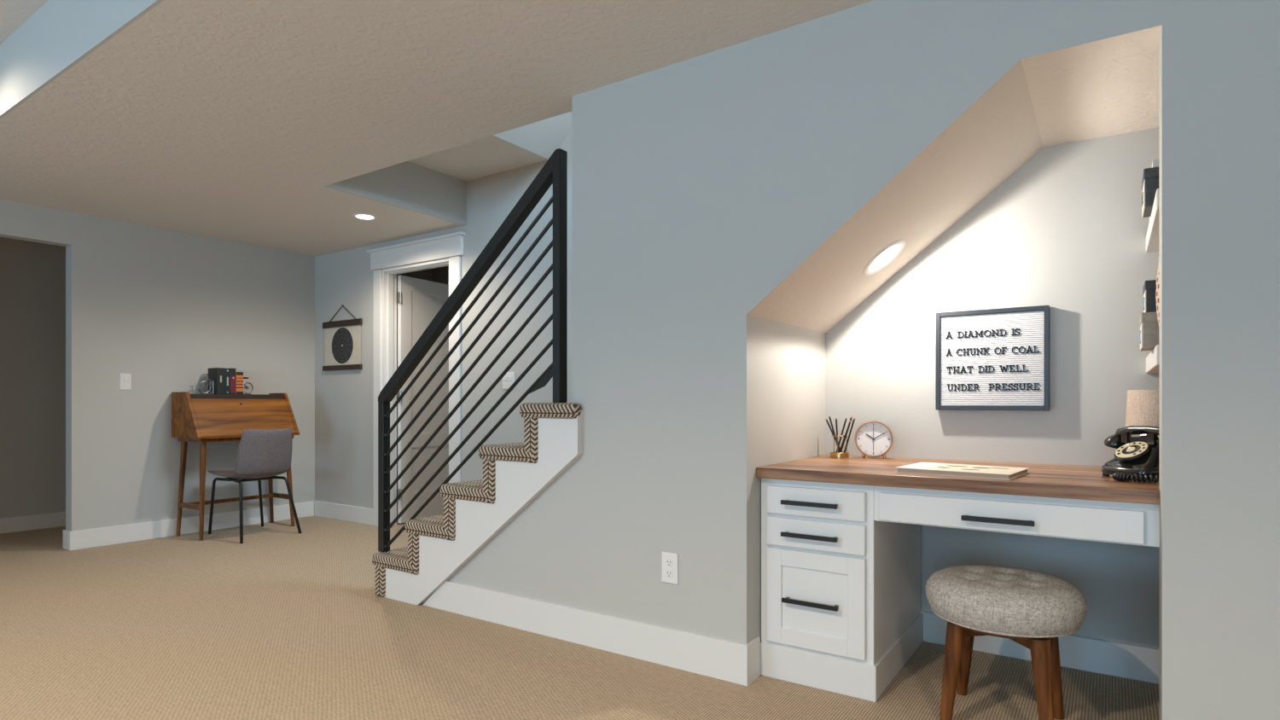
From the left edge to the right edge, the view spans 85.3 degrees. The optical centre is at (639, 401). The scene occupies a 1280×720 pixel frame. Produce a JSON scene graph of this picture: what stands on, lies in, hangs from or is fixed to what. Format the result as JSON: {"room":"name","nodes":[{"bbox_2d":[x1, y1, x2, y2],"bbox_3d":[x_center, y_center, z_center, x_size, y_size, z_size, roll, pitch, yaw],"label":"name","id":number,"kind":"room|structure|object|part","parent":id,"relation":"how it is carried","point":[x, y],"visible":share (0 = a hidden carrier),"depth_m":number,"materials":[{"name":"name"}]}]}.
{"room":"finished basement","nodes":[
{"label":"finished basement","id":0,"kind":"room"},
{"bbox_2d":[0,0,48,44],"bbox_3d":[-1.805,-1.615,-0.359,8.990,0.040,4.585,0,0,34],"label":"ceiling","id":1,"kind":"structure","parent":0,"point":[14,14],"depth_m":2.85,"materials":[{"name":"beige paint"}]},
{"bbox_2d":[0,237,65,518],"bbox_3d":[-4.970,-0.250,5.166,0.080,2.500,4.200,0,0,34],"label":"wall","id":2,"kind":"structure","parent":0,"point":[32,275],"depth_m":5.42,"materials":[{"name":"grey paint"}]},
{"bbox_2d":[0,512,65,534],"bbox_3d":[-4.931,0.943,5.140,0.015,0.115,4.000,0,0,34],"label":"baseboard","id":3,"kind":"structure","parent":2,"relation":"attached to","point":[53,520],"depth_m":5.41,"materials":[{"name":"white paint"}]},
{"bbox_2d":[0,0,163,119],"bbox_3d":[-0.525,-1.456,1.536,8.990,0.357,0.012,0,0,34],"label":"wall","id":4,"kind":"structure","parent":0,"point":[61,33],"depth_m":2.72,"materials":[{"name":"grey paint"}]},
{"bbox_2d":[0,198,314,531],"bbox_3d":[-4.852,-0.297,3.255,0.105,2.595,7.165,0,0,34],"label":"wall","id":5,"kind":"structure","parent":0,"point":[163,308],"depth_m":5.11,"materials":[{"name":"grey paint"}]},
{"bbox_2d":[119,373,131,389],"bbox_3d":[-3.650,-0.143,4.932,0.010,0.115,0.070,0,0,34],"label":"light switch","id":6,"kind":"object","parent":5,"relation":"attached to","point":[125,379],"visible":1,"depth_m":4.93,"materials":[{"name":"white plastic"}]},
{"bbox_2d":[62,501,314,551],"bbox_3d":[-3.394,0.936,5.413,0.134,0.128,1.728,0,0,34],"label":"baseboard","id":7,"kind":"structure","parent":5,"relation":"attached to","point":[75,540],"depth_m":5.14,"materials":[{"name":"white paint"}]},
{"bbox_2d":[323,161,466,225],"bbox_3d":[-0.395,-2.439,3.772,2.876,2.322,1.120,0,0,34],"label":"wall","id":8,"kind":"structure","parent":0,"point":[407,185],"depth_m":4.65,"materials":[{"name":"grey paint"}]},
{"bbox_2d":[396,266,448,503],"bbox_3d":[-1.587,-0.250,6.128,2.210,2.500,1.220,0,0,34],"label":"wall","id":9,"kind":"structure","parent":0,"point":[440,275],"depth_m":7.06,"materials":[{"name":"grey paint"}]},
{"bbox_2d":[0,0,873,256],"bbox_3d":[0.172,-1.288,2.569,8.990,0.020,2.480,0,0,34],"label":"ceiling","id":10,"kind":"structure","parent":0,"point":[230,120],"depth_m":2.90,"materials":[{"name":"beige paint"}]},
{"bbox_2d":[351,213,378,220],"bbox_3d":[-1.898,-1.275,4.793,0.168,0.006,0.168,0,0,34],"label":"recessed light","id":11,"kind":"object","parent":10,"relation":"in","point":[359,216],"visible":1,"depth_m":4.79,"materials":[{"name":"white plastic"}]},
{"bbox_2d":[314,130,571,508],"bbox_3d":[-0.262,-1.300,4.428,6.390,4.600,0.115,0,0,34],"label":"wall","id":12,"kind":"structure","parent":0,"point":[344,399],"depth_m":5.00,"materials":[{"name":"grey paint"}]},
{"bbox_2d":[322,304,362,371],"bbox_3d":[-2.515,-0.543,5.867,0.545,0.551,0.022,0,0,34],"label":"chart","id":13,"kind":"object","parent":12,"relation":"attached to","point":[342,339],"visible":1,"depth_m":5.85,"materials":[{"name":"paper"}]},
{"bbox_3d":[-2.508,-0.751,5.865,0.385,0.136,0.017,0,0,34],"label":"hanging cord","id":14,"kind":"part","parent":13,"relation":"part of","materials":[{"name":"black fabric"}]},
{"bbox_2d":[331,327,353,363],"bbox_3d":[-2.511,-0.474,5.862,0.304,0.304,0.001,0,0,34],"label":"print","id":15,"kind":"object","parent":13,"relation":"on","point":[342,338],"depth_m":5.86},
{"bbox_2d":[314,500,373,525],"bbox_3d":[-2.500,0.934,5.861,0.846,0.132,0.015,0,0,34],"label":"baseboard","id":16,"kind":"structure","parent":12,"relation":"attached to","point":[341,512],"depth_m":5.84,"materials":[{"name":"white paint"}]},
{"bbox_2d":[366,232,465,526],"bbox_3d":[-1.738,-0.113,5.328,1.115,2.225,0.045,0,0,34],"label":"trim","id":17,"kind":"structure","parent":12,"relation":"attached to","point":[450,246],"depth_m":5.31,"materials":[{"name":"white paint"}]},
{"bbox_2d":[382,258,449,524],"bbox_3d":[-1.696,-0.030,5.395,0.810,2.060,0.122,0,0,34],"label":"trim","id":18,"kind":"structure","parent":12,"relation":"attached to","point":[389,276],"depth_m":5.59,"materials":[{"name":"white paint"}]},
{"bbox_2d":[397,275,448,523],"bbox_3d":[-1.769,-0.021,5.975,0.144,2.018,0.788,0,0,29],"label":"door","id":19,"kind":"structure","parent":12,"relation":"in","point":[419,300],"depth_m":5.84,"materials":[{"name":"white paint"}]},
{"bbox_2d":[502,372,514,389],"bbox_3d":[-0.906,-0.146,4.787,0.115,0.115,0.010,0,0,34],"label":"light switch","id":20,"kind":"object","parent":12,"relation":"attached to","point":[509,379],"visible":0.87,"depth_m":4.79,"materials":[{"name":"white plastic"}]},
{"bbox_2d":[407,134,547,181],"bbox_3d":[-1.232,-1.610,4.389,0.845,0.030,1.235,0,0,34],"label":"ceiling","id":21,"kind":"structure","parent":0,"point":[490,155],"depth_m":4.57,"materials":[{"name":"beige paint"}]},
{"bbox_2d":[493,111,571,159],"bbox_3d":[0.094,-2.633,3.493,2.355,2.075,1.235,0,0,34],"label":"wall","id":22,"kind":"structure","parent":0,"point":[543,137],"depth_m":4.37,"materials":[{"name":"grey paint"}]},
{"bbox_2d":[0,503,1159,719],"bbox_3d":[-1.254,1.025,1.511,10.570,0.050,8.700,0,0,34],"label":"floor","id":23,"kind":"structure","parent":0,"point":[282,623],"depth_m":2.64,"materials":[{"name":"carpet"}]},
{"bbox_2d":[171,391,299,541],"bbox_3d":[-3.095,0.464,5.356,0.420,1.073,0.752,0,0,34],"label":"secretary desk","id":24,"kind":"object","parent":23,"relation":"on","point":[202,419],"visible":0.82,"depth_m":5.16,"materials":[{"name":"brown wood"}]},
{"bbox_3d":[-3.412,0.633,5.182,0.075,0.735,0.043,0,0,-4],"label":"leg","id":25,"kind":"part","parent":24,"relation":"part of","materials":[{"name":"brown wood"}]},
{"bbox_3d":[-3.299,0.096,5.053,0.420,0.336,0.022,0,0,34],"label":"panel","id":26,"kind":"part","parent":24,"relation":"part of","materials":[{"name":"brown wood"}]},
{"bbox_3d":[-3.157,0.633,5.019,0.042,0.734,0.047,0,0,34],"label":"leg","id":27,"kind":"part","parent":24,"relation":"part of","materials":[{"name":"brown wood"}]},
{"bbox_2d":[197,373,214,394],"bbox_3d":[-3.277,-0.136,5.233,0.067,0.154,0.102,0,0,34],"label":"bookend","id":28,"kind":"object","parent":24,"relation":"on","point":[211,384],"visible":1,"depth_m":5.25,"materials":[{"name":"grey metal"}]},
{"bbox_3d":[-3.269,-0.109,5.245,0.060,0.100,0.074,0,0,34],"label":"plate","id":29,"kind":"part","parent":28,"relation":"part of","materials":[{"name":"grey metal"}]},
{"bbox_2d":[208,367,224,394],"bbox_3d":[-3.231,-0.158,5.299,0.144,0.198,0.055,0,0,34],"label":"book","id":30,"kind":"object","parent":24,"relation":"on","point":[217,375],"visible":0.93,"depth_m":5.26,"materials":[{"name":"black paper"}]},
{"bbox_2d":[224,368,230,394],"bbox_3d":[-3.203,-0.157,5.340,0.144,0.197,0.041,0,0,34],"label":"book","id":31,"kind":"object","parent":24,"relation":"on","point":[227,371],"visible":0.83,"depth_m":5.30,"materials":[{"name":"black paper"}]},
{"bbox_2d":[230,368,236,394],"bbox_3d":[-3.180,-0.158,5.374,0.144,0.199,0.040,0,0,34],"label":"book","id":32,"kind":"object","parent":24,"relation":"on","point":[233,371],"visible":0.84,"depth_m":5.33,"materials":[{"name":"red paper"}]},
{"bbox_3d":[-3.090,-0.034,5.348,0.006,0.048,0.701,0,0,34],"label":"rail","id":33,"kind":"part","parent":24,"relation":"part of","materials":[{"name":"brown wood"}]},
{"bbox_2d":[236,372,243,394],"bbox_3d":[-3.149,-0.145,5.411,0.134,0.172,0.053,0,0,34],"label":"book","id":34,"kind":"object","parent":24,"relation":"on","point":[239,375],"visible":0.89,"depth_m":5.37,"materials":[{"name":"orange paper"}]},
{"bbox_2d":[243,377,253,394],"bbox_3d":[-3.109,-0.127,5.483,0.060,0.136,0.116,0,0,34],"label":"bookend","id":35,"kind":"object","parent":24,"relation":"on","point":[244,383],"visible":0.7,"depth_m":5.49,"materials":[{"name":"grey metal"}]},
{"bbox_3d":[-3.048,0.633,5.721,0.042,0.735,0.084,0,0,-6],"label":"leg","id":36,"kind":"part","parent":24,"relation":"part of","materials":[{"name":"brown wood"}]},
{"bbox_3d":[-2.894,0.096,5.653,0.420,0.336,0.022,0,0,34],"label":"panel","id":37,"kind":"part","parent":24,"relation":"part of","materials":[{"name":"brown wood"}]},
{"bbox_3d":[-2.814,0.633,5.569,0.044,0.735,0.084,0,0,34],"label":"leg","id":38,"kind":"part","parent":24,"relation":"part of","materials":[{"name":"brown wood"}]},
{"bbox_2d":[208,427,301,543],"bbox_3d":[-2.918,0.597,5.240,0.601,0.811,0.473,0,0,34],"label":"desk chair","id":39,"kind":"object","parent":23,"relation":"on","point":[262,455],"visible":1,"depth_m":5.08,"materials":[{"name":"grey fabric"}]},
{"bbox_3d":[-3.143,0.784,5.185,0.278,0.437,0.036,0,0,28],"label":"leg","id":40,"kind":"part","parent":39,"relation":"part of","materials":[{"name":"black metal"}]},
{"bbox_3d":[-2.892,0.784,5.006,0.032,0.436,0.272,0,0,-41],"label":"leg","id":41,"kind":"part","parent":39,"relation":"part of","materials":[{"name":"black metal"}]},
{"bbox_3d":[-2.962,0.544,5.246,0.460,0.055,0.409,0,0,34],"label":"seat","id":42,"kind":"part","parent":39,"relation":"part of","materials":[{"name":"grey fabric"}]},
{"bbox_3d":[-2.965,0.784,5.453,0.052,0.437,0.291,0,0,-34],"label":"leg","id":43,"kind":"part","parent":39,"relation":"part of","materials":[{"name":"black metal"}]},
{"bbox_3d":[-2.731,0.366,5.090,0.117,0.338,0.394,0,0,34],"label":"backrest","id":44,"kind":"part","parent":39,"relation":"part of","materials":[{"name":"grey fabric"}]},
{"bbox_3d":[-2.711,0.784,5.281,0.268,0.437,0.066,0,0,7],"label":"leg","id":45,"kind":"part","parent":39,"relation":"part of","materials":[{"name":"black metal"}]},
{"bbox_2d":[372,402,582,605],"bbox_3d":[-0.201,0.210,3.539,2.041,1.580,1.245,0,0,34],"label":"staircase","id":46,"kind":"structure","parent":23,"relation":"on","point":[514,474],"depth_m":3.15,"materials":[{"name":"white paint"}]},
{"bbox_2d":[378,148,567,552],"bbox_3d":[-0.841,-0.145,3.307,1.245,1.854,0.052,0,0,34],"label":"stair railing","id":47,"kind":"object","parent":46,"relation":"on","point":[555,171],"visible":0.98,"depth_m":3.21,"materials":[{"name":"black metal"}]},
{"bbox_3d":[-1.340,0.385,3.640,0.044,0.796,0.044,0,0,34],"label":"newel post","id":48,"kind":"part","parent":47,"relation":"part of","materials":[{"name":"black metal"}]},
{"bbox_3d":[-0.842,-0.536,3.306,1.245,1.072,0.048,0,0,34],"label":"handrail","id":49,"kind":"part","parent":47,"relation":"part of","materials":[{"name":"black metal"}]},
{"bbox_3d":[-0.343,-0.527,2.971,0.041,1.062,0.051,0,0,34],"label":"post","id":50,"kind":"part","parent":47,"relation":"part of","materials":[{"name":"black metal"}]},
{"bbox_2d":[760,478,923,702],"bbox_3d":[0.798,0.638,2.703,0.417,0.724,0.752,0,0,34],"label":"base cabinet","id":51,"kind":"object","parent":23,"relation":"on","point":[840,586],"visible":0.97,"depth_m":2.42,"materials":[{"name":"white paint"}]},
{"bbox_3d":[0.588,0.468,2.411,0.200,0.015,0.034,0,0,34],"label":"handle","id":52,"kind":"part","parent":51,"relation":"part of","materials":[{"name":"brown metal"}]},
{"bbox_3d":[0.588,0.354,2.411,0.200,0.015,0.034,0,0,34],"label":"handle","id":53,"kind":"part","parent":51,"relation":"part of","materials":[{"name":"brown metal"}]},
{"bbox_3d":[0.592,0.702,2.417,0.200,0.015,0.034,0,0,34],"label":"handle","id":54,"kind":"part","parent":51,"relation":"part of","materials":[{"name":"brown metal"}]},
{"bbox_3d":[0.609,0.697,2.428,0.354,0.338,0.018,0,0,34],"label":"drawer","id":55,"kind":"part","parent":51,"relation":"part of","materials":[{"name":"white paint"}]},
{"bbox_3d":[0.609,0.466,2.428,0.354,0.101,0.018,0,0,34],"label":"drawer","id":56,"kind":"part","parent":51,"relation":"part of","materials":[{"name":"white paint"}]},
{"bbox_3d":[0.609,0.352,2.428,0.354,0.099,0.018,0,0,34],"label":"drawer","id":57,"kind":"part","parent":51,"relation":"part of","materials":[{"name":"white paint"}]},
{"bbox_2d":[756,454,1160,547],"bbox_3d":[1.229,0.318,2.422,1.453,0.159,0.770,0,0,34],"label":"desk","id":58,"kind":"object","parent":51,"relation":"on","point":[1045,480],"depth_m":2.12,"materials":[{"name":"brown wood"}]},
{"bbox_2d":[830,435,849,458],"bbox_3d":[0.854,0.191,2.977,0.078,0.094,0.078,0,0,34],"label":"pencil cup","id":59,"kind":"object","parent":58,"relation":"on","point":[833,454],"visible":0.91,"depth_m":2.95,"materials":[{"name":"gold metal"}]},
{"bbox_2d":[825,418,842,453],"bbox_3d":[0.838,0.153,2.994,0.085,0.161,0.008,0,0,41],"label":"pencil","id":60,"kind":"object","parent":59,"relation":"in","point":[828,423],"visible":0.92,"depth_m":3.00,"materials":[{"name":"black wood"}]},
{"bbox_2d":[828,416,839,452],"bbox_3d":[0.837,0.147,2.983,0.060,0.172,0.008,0,0,45],"label":"pencil","id":61,"kind":"object","parent":59,"relation":"in","point":[830,421],"visible":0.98,"depth_m":2.98,"materials":[{"name":"black"}]},
{"bbox_2d":[835,418,838,453],"bbox_3d":[0.851,0.152,2.999,0.008,0.161,0.025,0,0,-15],"label":"pencil","id":62,"kind":"object","parent":59,"relation":"in","point":[836,427],"visible":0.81,"depth_m":3.00,"materials":[{"name":"black"}]},
{"bbox_2d":[835,418,847,453],"bbox_3d":[0.857,0.150,2.963,0.055,0.165,0.008,0,0,41],"label":"pencil","id":63,"kind":"object","parent":59,"relation":"in","point":[846,419],"visible":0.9,"depth_m":2.96,"materials":[{"name":"black wood"}]},
{"bbox_2d":[838,420,851,453],"bbox_3d":[0.866,0.156,2.946,0.060,0.154,0.008,0,0,37],"label":"pencil","id":64,"kind":"object","parent":59,"relation":"in","point":[848,426],"visible":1,"depth_m":2.94,"materials":[{"name":"black wood"}]},
{"bbox_2d":[841,416,852,451],"bbox_3d":[0.882,0.147,2.979,0.058,0.171,0.008,0,0,28],"label":"pencil","id":65,"kind":"object","parent":59,"relation":"in","point":[851,418],"visible":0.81,"depth_m":2.98,"materials":[{"name":"black"}]},
{"bbox_2d":[843,418,855,453],"bbox_3d":[0.890,0.150,2.962,0.056,0.165,0.008,0,0,40],"label":"pencil","id":66,"kind":"object","parent":59,"relation":"in","point":[853,421],"visible":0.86,"depth_m":2.96,"materials":[{"name":"black wood"}]},
{"bbox_2d":[854,420,893,459],"bbox_3d":[0.982,0.159,2.915,0.154,0.162,0.044,0,0,25],"label":"desk clock","id":67,"kind":"object","parent":58,"relation":"on","point":[872,439],"visible":1,"depth_m":2.90,"materials":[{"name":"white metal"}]},
{"bbox_2d":[895,462,1029,479],"bbox_3d":[1.082,0.230,2.334,0.350,0.017,0.270,0,0,40],"label":"book","id":68,"kind":"object","parent":58,"relation":"on","point":[933,468],"visible":1,"depth_m":2.27,"materials":[{"name":"beige paper"}]},
{"bbox_3d":[1.072,0.355,2.084,0.195,0.015,0.034,0,0,34],"label":"handle","id":69,"kind":"part","parent":58,"relation":"part of","materials":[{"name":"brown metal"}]},
{"bbox_3d":[1.338,0.337,2.216,1.041,0.120,0.550,0,0,34],"label":"desk apron","id":70,"kind":"part","parent":58,"relation":"part of","materials":[{"name":"white wood"}]},
{"bbox_2d":[1101,425,1159,482],"bbox_3d":[1.589,0.156,2.134,0.276,0.163,0.300,0,0,23],"label":"rotary telephone","id":71,"kind":"object","parent":58,"relation":"on","point":[1136,458],"visible":0.51,"depth_m":2.14,"materials":[{"name":"black plastic"}]},
{"bbox_3d":[1.569,0.184,2.047,0.301,0.107,0.121,0,0,0],"label":"coiled cord","id":72,"kind":"part","parent":71,"relation":"part of","materials":[{"name":"black plastic"}]},
{"bbox_2d":[1125,389,1159,426],"bbox_3d":[1.782,0.099,2.356,0.224,0.278,0.224,0,0,34],"label":"table lamp","id":73,"kind":"object","parent":58,"relation":"on","point":[1143,406],"visible":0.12,"depth_m":2.32,"materials":[{"name":"fabric"}]},
{"bbox_2d":[925,564,1087,719],"bbox_3d":[1.133,0.775,2.173,0.446,0.455,0.446,0,0,34],"label":"upholstered stool","id":74,"kind":"object","parent":23,"relation":"on","point":[1031,609],"visible":1,"depth_m":2.04,"materials":[{"name":"grey fabric"}]},
{"bbox_3d":[0.964,0.841,2.143,0.082,0.321,0.053,0,0,-19],"label":"leg","id":75,"kind":"part","parent":74,"relation":"part of","materials":[{"name":"brown wood"}]},
{"bbox_3d":[1.103,0.841,2.354,0.053,0.322,0.084,0,0,-19],"label":"leg","id":76,"kind":"part","parent":74,"relation":"part of","materials":[{"name":"brown wood"}]},
{"bbox_3d":[1.133,0.706,2.173,0.316,0.036,0.022,0,0,-9],"label":"cross rail","id":77,"kind":"part","parent":74,"relation":"part of","materials":[{"name":"brown wood"}]},
{"bbox_2d":[925,564,1087,638],"bbox_3d":[1.133,0.612,2.173,0.446,0.129,0.446,0,0,34],"label":"cushion","id":78,"kind":"object","parent":74,"relation":"on","point":[998,602],"depth_m":2.03,"materials":[{"name":"grey fabric"}]},
{"bbox_3d":[1.131,0.706,2.174,0.022,0.036,0.334,0,0,-8],"label":"cross rail","id":79,"kind":"part","parent":74,"relation":"part of","materials":[{"name":"brown wood"}]},
{"bbox_3d":[1.159,0.841,1.994,0.053,0.322,0.083,0,0,-19],"label":"leg","id":80,"kind":"part","parent":74,"relation":"part of","materials":[{"name":"brown wood"}]},
{"bbox_3d":[1.300,0.841,2.193,0.080,0.321,0.054,0,0,7],"label":"leg","id":81,"kind":"part","parent":74,"relation":"part of","materials":[{"name":"brown wood"}]},
{"bbox_2d":[760,317,826,642],"bbox_3d":[0.619,0.320,2.867,0.056,1.360,0.715,0,0,34],"label":"wall","id":82,"kind":"structure","parent":0,"point":[793,358],"depth_m":2.79,"materials":[{"name":"grey paint"}]},
{"bbox_2d":[422,0,1279,719],"bbox_3d":[1.445,-0.139,1.809,6.030,2.278,0.115,0,0,34],"label":"wall","id":83,"kind":"structure","parent":0,"point":[706,188],"depth_m":2.30,"materials":[{"name":"grey paint"}]},
{"bbox_2d":[423,580,760,686],"bbox_3d":[-0.316,0.929,2.977,1.744,0.142,0.109,0,0,34],"label":"baseboard","id":84,"kind":"structure","parent":83,"relation":"attached to","point":[735,662],"depth_m":2.78,"materials":[{"name":"white paint"}]},
{"bbox_2d":[661,552,678,584],"bbox_3d":[0.112,0.630,2.634,0.072,0.116,0.009,0,0,34],"label":"wall outlet","id":85,"kind":"object","parent":83,"relation":"attached to","point":[669,561],"visible":1,"depth_m":2.63,"materials":[{"name":"white plastic"}]},
{"bbox_2d":[665,558,673,567],"bbox_3d":[0.111,0.609,2.632,0.033,0.033,0.003,0,0,34],"label":"socket","id":86,"kind":"object","parent":85,"relation":"attached to","point":[669,561],"depth_m":2.63,"materials":[{"name":"white plastic"}]},
{"bbox_2d":[665,569,673,578],"bbox_3d":[0.111,0.651,2.632,0.033,0.033,0.003,0,0,34],"label":"socket","id":87,"kind":"object","parent":85,"relation":"attached to","point":[669,573],"depth_m":2.63,"materials":[{"name":"white plastic"}]},
{"bbox_2d":[761,43,1159,333],"bbox_3d":[1.244,-0.663,2.445,1.454,0.707,0.715,0,0,34],"label":"ceiling","id":88,"kind":"structure","parent":0,"point":[1116,94],"depth_m":2.43,"materials":[{"name":"beige paint"}]},
{"bbox_2d":[862,239,905,275],"bbox_3d":[0.961,-0.566,2.736,0.155,0.122,0.196,0,0,38],"label":"recessed light","id":89,"kind":"object","parent":88,"relation":"in","point":[886,256],"visible":1,"depth_m":2.73,"materials":[{"name":"white plastic"}]},
{"bbox_2d":[826,127,1159,649],"bbox_3d":[1.488,-0.050,2.748,1.590,2.100,0.060,0,0,34],"label":"wall","id":90,"kind":"structure","parent":0,"point":[1066,232],"depth_m":2.66,"materials":[{"name":"grey paint"}]},
{"bbox_2d":[935,305,1049,410],"bbox_3d":[1.389,-0.166,2.752,0.402,0.398,0.044,0,0,34],"label":"letter board","id":91,"kind":"object","parent":90,"relation":"attached to","point":[989,359],"visible":1,"depth_m":2.73,"materials":[{"name":"grey"}]},
{"bbox_2d":[920,610,1159,684],"bbox_3d":[1.607,0.939,2.621,1.050,0.122,0.016,0,0,34],"label":"baseboard","id":92,"kind":"structure","parent":90,"relation":"attached to","point":[1139,663],"depth_m":2.58,"materials":[{"name":"white paint"}]},
{"bbox_3d":[1.888,-0.025,2.010,0.100,2.050,0.715,0,0,34],"label":"wall","id":93,"kind":"structure","parent":0,"visible":0},
{"bbox_2d":[1146,188,1159,252],"bbox_3d":[1.735,-0.561,2.125,0.282,0.053,0.695,0,0,34],"label":"shelf","id":94,"kind":"object","parent":93,"relation":"attached to","point":[1153,233],"visible":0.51,"depth_m":2.19,"materials":[{"name":"white paint"}]},
{"bbox_2d":[1141,166,1159,217],"bbox_3d":[1.661,-0.645,2.093,0.242,0.115,0.158,0,0,34],"label":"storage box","id":95,"kind":"object","parent":94,"relation":"on","point":[1150,182],"visible":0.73,"depth_m":2.09,"materials":[{"name":"black"}]},
{"bbox_3d":[1.564,-0.630,2.158,0.003,0.081,0.146,0,0,34],"label":"panel","id":96,"kind":"part","parent":95,"relation":"part of","materials":[{"name":"beige"}]},
{"bbox_3d":[1.662,-0.687,2.092,0.240,0.032,0.158,0,0,34],"label":"lid","id":97,"kind":"part","parent":95,"relation":"part of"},
{"bbox_2d":[1149,158,1159,219],"bbox_3d":[1.741,-0.680,2.289,0.093,0.185,0.238,0,0,34],"label":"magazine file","id":98,"kind":"object","parent":94,"relation":"on","point":[1155,163],"visible":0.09,"depth_m":2.21,"materials":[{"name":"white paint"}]},
{"bbox_2d":[1146,344,1159,373],"bbox_3d":[1.735,-0.130,2.125,0.282,0.056,0.695,0,0,34],"label":"shelf","id":99,"kind":"object","parent":93,"relation":"attached to","point":[1153,359],"visible":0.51,"depth_m":2.10,"materials":[{"name":"white paint"}]},
{"bbox_2d":[1139,311,1159,351],"bbox_3d":[1.622,-0.210,2.032,0.262,0.104,0.160,0,0,34],"label":"storage box","id":100,"kind":"object","parent":99,"relation":"on","point":[1149,328],"visible":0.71,"depth_m":2.03,"materials":[{"name":"beige"}]},
{"bbox_3d":[1.517,-0.196,2.103,0.003,0.073,0.148,0,0,34],"label":"panel","id":101,"kind":"part","parent":100,"relation":"part of","materials":[{"name":"beige"}]},
{"bbox_3d":[1.623,-0.247,2.032,0.260,0.029,0.160,0,0,34],"label":"lid","id":102,"kind":"part","parent":100,"relation":"part of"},
{"bbox_2d":[1143,279,1156,312],"bbox_3d":[1.618,-0.310,2.045,0.222,0.095,0.140,0,0,34],"label":"storage box","id":103,"kind":"object","parent":100,"relation":"on","point":[1149,287],"visible":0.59,"depth_m":2.04,"materials":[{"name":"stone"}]},
{"bbox_3d":[1.529,-0.297,2.105,0.003,0.067,0.128,0,0,34],"label":"panel","id":104,"kind":"part","parent":103,"relation":"part of","materials":[{"name":"beige"}]},
{"bbox_3d":[1.618,-0.344,2.044,0.220,0.027,0.140,0,0,34],"label":"lid","id":105,"kind":"part","parent":103,"relation":"part of","materials":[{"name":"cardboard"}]},
{"bbox_2d":[1155,256,1159,326],"bbox_3d":[1.506,-0.283,1.941,0.106,0.250,0.106,0,0,34],"label":"wicker vase","id":106,"kind":"object","parent":99,"relation":"on","point":[1157,294],"visible":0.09,"depth_m":1.96,"materials":[{"name":"beige wicker"}]}
]}

